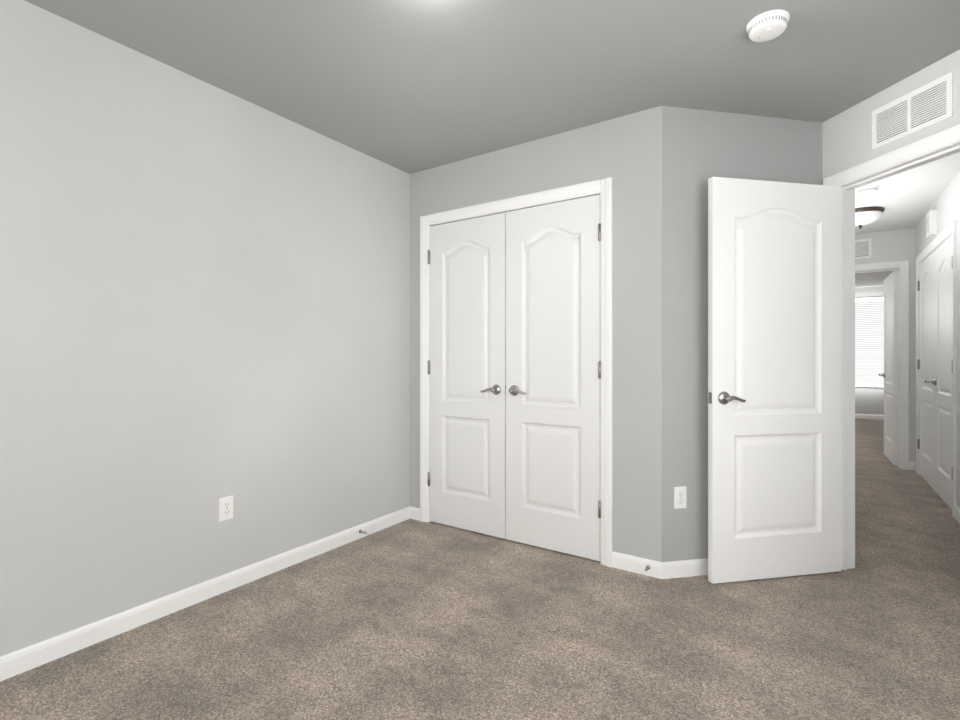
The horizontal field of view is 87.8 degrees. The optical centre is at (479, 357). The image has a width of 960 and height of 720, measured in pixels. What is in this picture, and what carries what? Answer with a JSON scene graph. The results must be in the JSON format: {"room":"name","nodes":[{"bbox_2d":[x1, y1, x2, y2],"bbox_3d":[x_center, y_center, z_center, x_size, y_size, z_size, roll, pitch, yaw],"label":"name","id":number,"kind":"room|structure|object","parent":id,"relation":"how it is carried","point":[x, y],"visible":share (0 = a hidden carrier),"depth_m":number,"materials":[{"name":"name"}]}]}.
{"room":"empty bedroom","nodes":[
{"label":"empty bedroom","id":0,"kind":"room"},
{"bbox_2d":[0,0,409,656],"bbox_3d":[-1.442,-0.080,2.240,0.115,2.440,5.015,0,0,34],"label":"wall","id":1,"kind":"structure","parent":0,"point":[204,296],"depth_m":2.23,"materials":[{"name":"paint"}]},
{"bbox_2d":[0,506,415,681],"bbox_3d":[-1.602,1.099,1.874,0.030,0.082,4.000,0,0,34],"label":"baseboard","id":2,"kind":"structure","parent":1,"relation":"attached to","point":[17,662],"depth_m":2.23,"materials":[{"name":"white wood"}]},
{"bbox_2d":[219,495,233,521],"bbox_3d":[-1.236,0.740,2.436,0.009,0.114,0.070,0,0,34],"label":"electrical outlet","id":3,"kind":"object","parent":1,"relation":"attached to","point":[226,508],"visible":1,"depth_m":2.43,"materials":[{"name":"white plastic"}]},
{"bbox_2d":[0,418,959,719],"bbox_3d":[2.517,1.200,4.526,4.500,0.120,13.600,0,0,34],"label":"floor","id":4,"kind":"structure","parent":0,"point":[416,620],"depth_m":2.00,"materials":[{"name":"brown carpet"}]},
{"bbox_2d":[24,0,959,287],"bbox_3d":[2.517,-1.359,4.526,4.500,0.122,13.600,0,0,34],"label":"ceiling","id":5,"kind":"structure","parent":0,"point":[410,86],"depth_m":2.18,"materials":[{"name":"paint"}]},
{"bbox_2d":[746,9,789,41],"bbox_3d":[1.115,-1.276,1.936,0.146,0.048,0.146,0,0,34],"label":"smoke detector","id":6,"kind":"object","parent":5,"relation":"attached to","point":[767,26],"visible":1,"depth_m":1.91,"materials":[{"name":"white plastic"}]},
{"bbox_2d":[856,185,879,195],"bbox_3d":[2.982,-1.276,3.839,0.146,0.048,0.146,0,0,34],"label":"smoke detector","id":7,"kind":"object","parent":5,"relation":"attached to","point":[867,190],"visible":1,"depth_m":3.80,"materials":[{"name":"white plastic"}]},
{"bbox_2d":[855,206,884,228],"bbox_3d":[3.407,-1.224,4.469,0.340,0.153,0.340,0,0,34],"label":"hall ceiling light","id":8,"kind":"object","parent":5,"relation":"attached to","point":[866,215],"visible":0.73,"depth_m":4.35,"materials":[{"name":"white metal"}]},
{"bbox_2d":[410,106,661,561],"bbox_3d":[0.253,-0.080,3.106,1.730,2.440,0.115,0,0,34],"label":"wall","id":9,"kind":"structure","parent":0,"point":[624,152],"depth_m":2.69,"materials":[{"name":"paint"}]},
{"bbox_2d":[428,212,505,538],"bbox_3d":[-0.105,0.115,3.267,0.617,2.030,0.089,0,0,34],"label":"closet door","id":10,"kind":"structure","parent":9,"relation":"in","point":[467,373],"depth_m":3.26,"materials":[{"name":"white wood"}]},
{"bbox_2d":[420,177,612,566],"bbox_3d":[0.184,0.082,3.141,1.362,2.117,0.134,0,0,34],"label":"trim","id":11,"kind":"structure","parent":9,"relation":"attached to","point":[603,188],"depth_m":2.79,"materials":[{"name":"white wood"}]},
{"bbox_2d":[506,195,600,560],"bbox_3d":[0.411,0.115,2.920,0.617,2.030,0.089,0,0,34],"label":"closet door","id":12,"kind":"structure","parent":9,"relation":"in","point":[553,378],"depth_m":2.92,"materials":[{"name":"white wood"}]},
{"bbox_2d":[612,551,707,578],"bbox_3d":[1.298,1.099,2.716,0.960,0.082,0.664,0,0,34],"label":"baseboard","id":13,"kind":"structure","parent":9,"relation":"attached to","point":[694,567],"depth_m":2.60,"materials":[{"name":"white wood"}]},
{"bbox_2d":[662,106,821,561],"bbox_3d":[1.406,-0.080,2.725,0.976,2.440,0.115,0,0,-11],"label":"wall","id":14,"kind":"structure","parent":0,"point":[700,148],"depth_m":2.61,"materials":[{"name":"paint"}]},
{"bbox_2d":[674,486,686,508],"bbox_3d":[1.042,0.730,2.591,0.070,0.114,0.009,0,0,-11],"label":"electrical outlet","id":15,"kind":"object","parent":14,"relation":"attached to","point":[680,497],"visible":1,"depth_m":2.59,"materials":[{"name":"white plastic"}]},
{"bbox_2d":[855,286,883,414],"bbox_3d":[6.552,-0.080,9.714,3.200,2.440,0.115,0,0,34],"label":"wall","id":16,"kind":"structure","parent":0,"point":[869,400],"depth_m":9.21,"materials":[{"name":"paint"}]},
{"bbox_2d":[855,414,883,419],"bbox_3d":[6.396,1.099,9.743,2.910,0.082,0.013,0,0,34],"label":"baseboard","id":17,"kind":"structure","parent":16,"relation":"attached to","point":[864,416],"depth_m":9.20,"materials":[{"name":"white wood"}]},
{"bbox_2d":[855,297,883,386],"bbox_3d":[7.072,-0.275,9.277,1.170,1.650,0.030,0,0,34],"label":"window","id":18,"kind":"structure","parent":16,"relation":"in","point":[869,299],"depth_m":9.20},
{"bbox_2d":[855,300,883,384],"bbox_3d":[7.110,-0.260,9.335,1.050,1.560,0.051,0,0,34],"label":"window blind","id":19,"kind":"object","parent":18,"relation":"attached to","point":[869,341],"visible":0.29,"depth_m":9.25,"materials":[{"name":"white plastic"}]},
{"bbox_2d":[855,228,914,461],"bbox_3d":[3.983,-0.080,5.356,1.035,2.440,0.115,0,0,34],"label":"wall","id":20,"kind":"structure","parent":0,"point":[892,245],"depth_m":5.04,"materials":[{"name":"paint"}]},
{"bbox_2d":[855,238,870,258],"bbox_3d":[3.963,-1.140,5.295,0.300,0.200,0.008,0,0,34],"label":"air vent","id":21,"kind":"object","parent":20,"relation":"in","point":[862,248],"visible":0.44,"depth_m":5.25,"materials":[{"name":"white plastic"}]},
{"bbox_2d":[855,260,908,469],"bbox_3d":[3.995,0.082,5.348,0.904,2.117,0.152,0,0,34],"label":"trim","id":22,"kind":"structure","parent":20,"relation":"attached to","point":[901,268],"depth_m":5.07,"materials":[{"name":"white wood"}]},
{"bbox_2d":[878,271,896,465],"bbox_3d":[4.538,0.115,5.526,0.143,2.030,0.763,0,0,34],"label":"door","id":23,"kind":"structure","parent":20,"relation":"in","point":[889,374],"depth_m":5.42,"materials":[{"name":"white wood"}]},
{"bbox_2d":[822,50,959,184],"bbox_3d":[2.065,-0.080,2.193,0.115,2.440,1.181,0,0,-11],"label":"wall","id":24,"kind":"structure","parent":0,"point":[846,139],"depth_m":2.50,"materials":[{"name":"paint"}]},
{"bbox_2d":[708,177,840,583],"bbox_3d":[1.534,0.115,2.584,0.564,2.030,0.580,0,0,34],"label":"bedroom door","id":25,"kind":"structure","parent":24,"relation":"in","point":[774,379],"depth_m":2.56,"materials":[{"name":"white wood"}]},
{"bbox_2d":[823,124,959,569],"bbox_3d":[2.043,0.082,2.309,0.152,2.117,0.904,0,0,-11],"label":"door frame","id":26,"kind":"structure","parent":24,"relation":"attached to","point":[933,147],"depth_m":2.68,"materials":[{"name":"white wood"}]},
{"bbox_2d":[872,72,952,149],"bbox_3d":[1.981,-1.123,2.302,0.008,0.190,0.355,0,0,-11],"label":"air vent","id":27,"kind":"object","parent":24,"relation":"in","point":[924,106],"visible":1,"depth_m":2.28,"materials":[{"name":"white plastic"}]},
{"bbox_2d":[915,171,959,508],"bbox_3d":[3.326,-0.080,3.351,0.115,2.440,4.175,0,0,34],"label":"wall","id":28,"kind":"structure","parent":0,"point":[946,204],"depth_m":3.68,"materials":[{"name":"paint"}]},
{"bbox_2d":[918,252,933,489],"bbox_3d":[4.042,0.115,4.532,0.089,2.030,0.743,0,0,34],"label":"hall door","id":29,"kind":"structure","parent":28,"relation":"in","point":[926,364],"depth_m":4.51,"materials":[{"name":"white wood"}]},
{"bbox_2d":[926,209,936,237],"bbox_3d":[3.803,-1.120,4.203,0.046,0.200,0.170,0,0,34],"label":"box","id":30,"kind":"object","parent":28,"relation":"attached to","point":[931,223],"visible":1,"depth_m":4.14,"materials":[{"name":"white plastic"}]},
{"bbox_2d":[916,220,956,516],"bbox_3d":[3.881,0.082,4.192,0.134,2.117,1.608,0,0,34],"label":"trim","id":31,"kind":"structure","parent":28,"relation":"attached to","point":[947,232],"depth_m":3.65,"materials":[{"name":"white wood"}]},
{"bbox_2d":[927,234,952,510],"bbox_3d":[3.626,0.115,3.915,0.089,2.030,0.743,0,0,34],"label":"hall door","id":32,"kind":"structure","parent":28,"relation":"in","point":[942,381],"depth_m":3.94,"materials":[{"name":"white wood"}]},
{"bbox_2d":[954,506,959,522],"bbox_3d":[2.772,1.099,2.642,0.013,0.082,2.201,0,0,34],"label":"baseboard","id":33,"kind":"structure","parent":28,"relation":"attached to","point":[956,510],"depth_m":3.49,"materials":[{"name":"white wood"}]}
]}

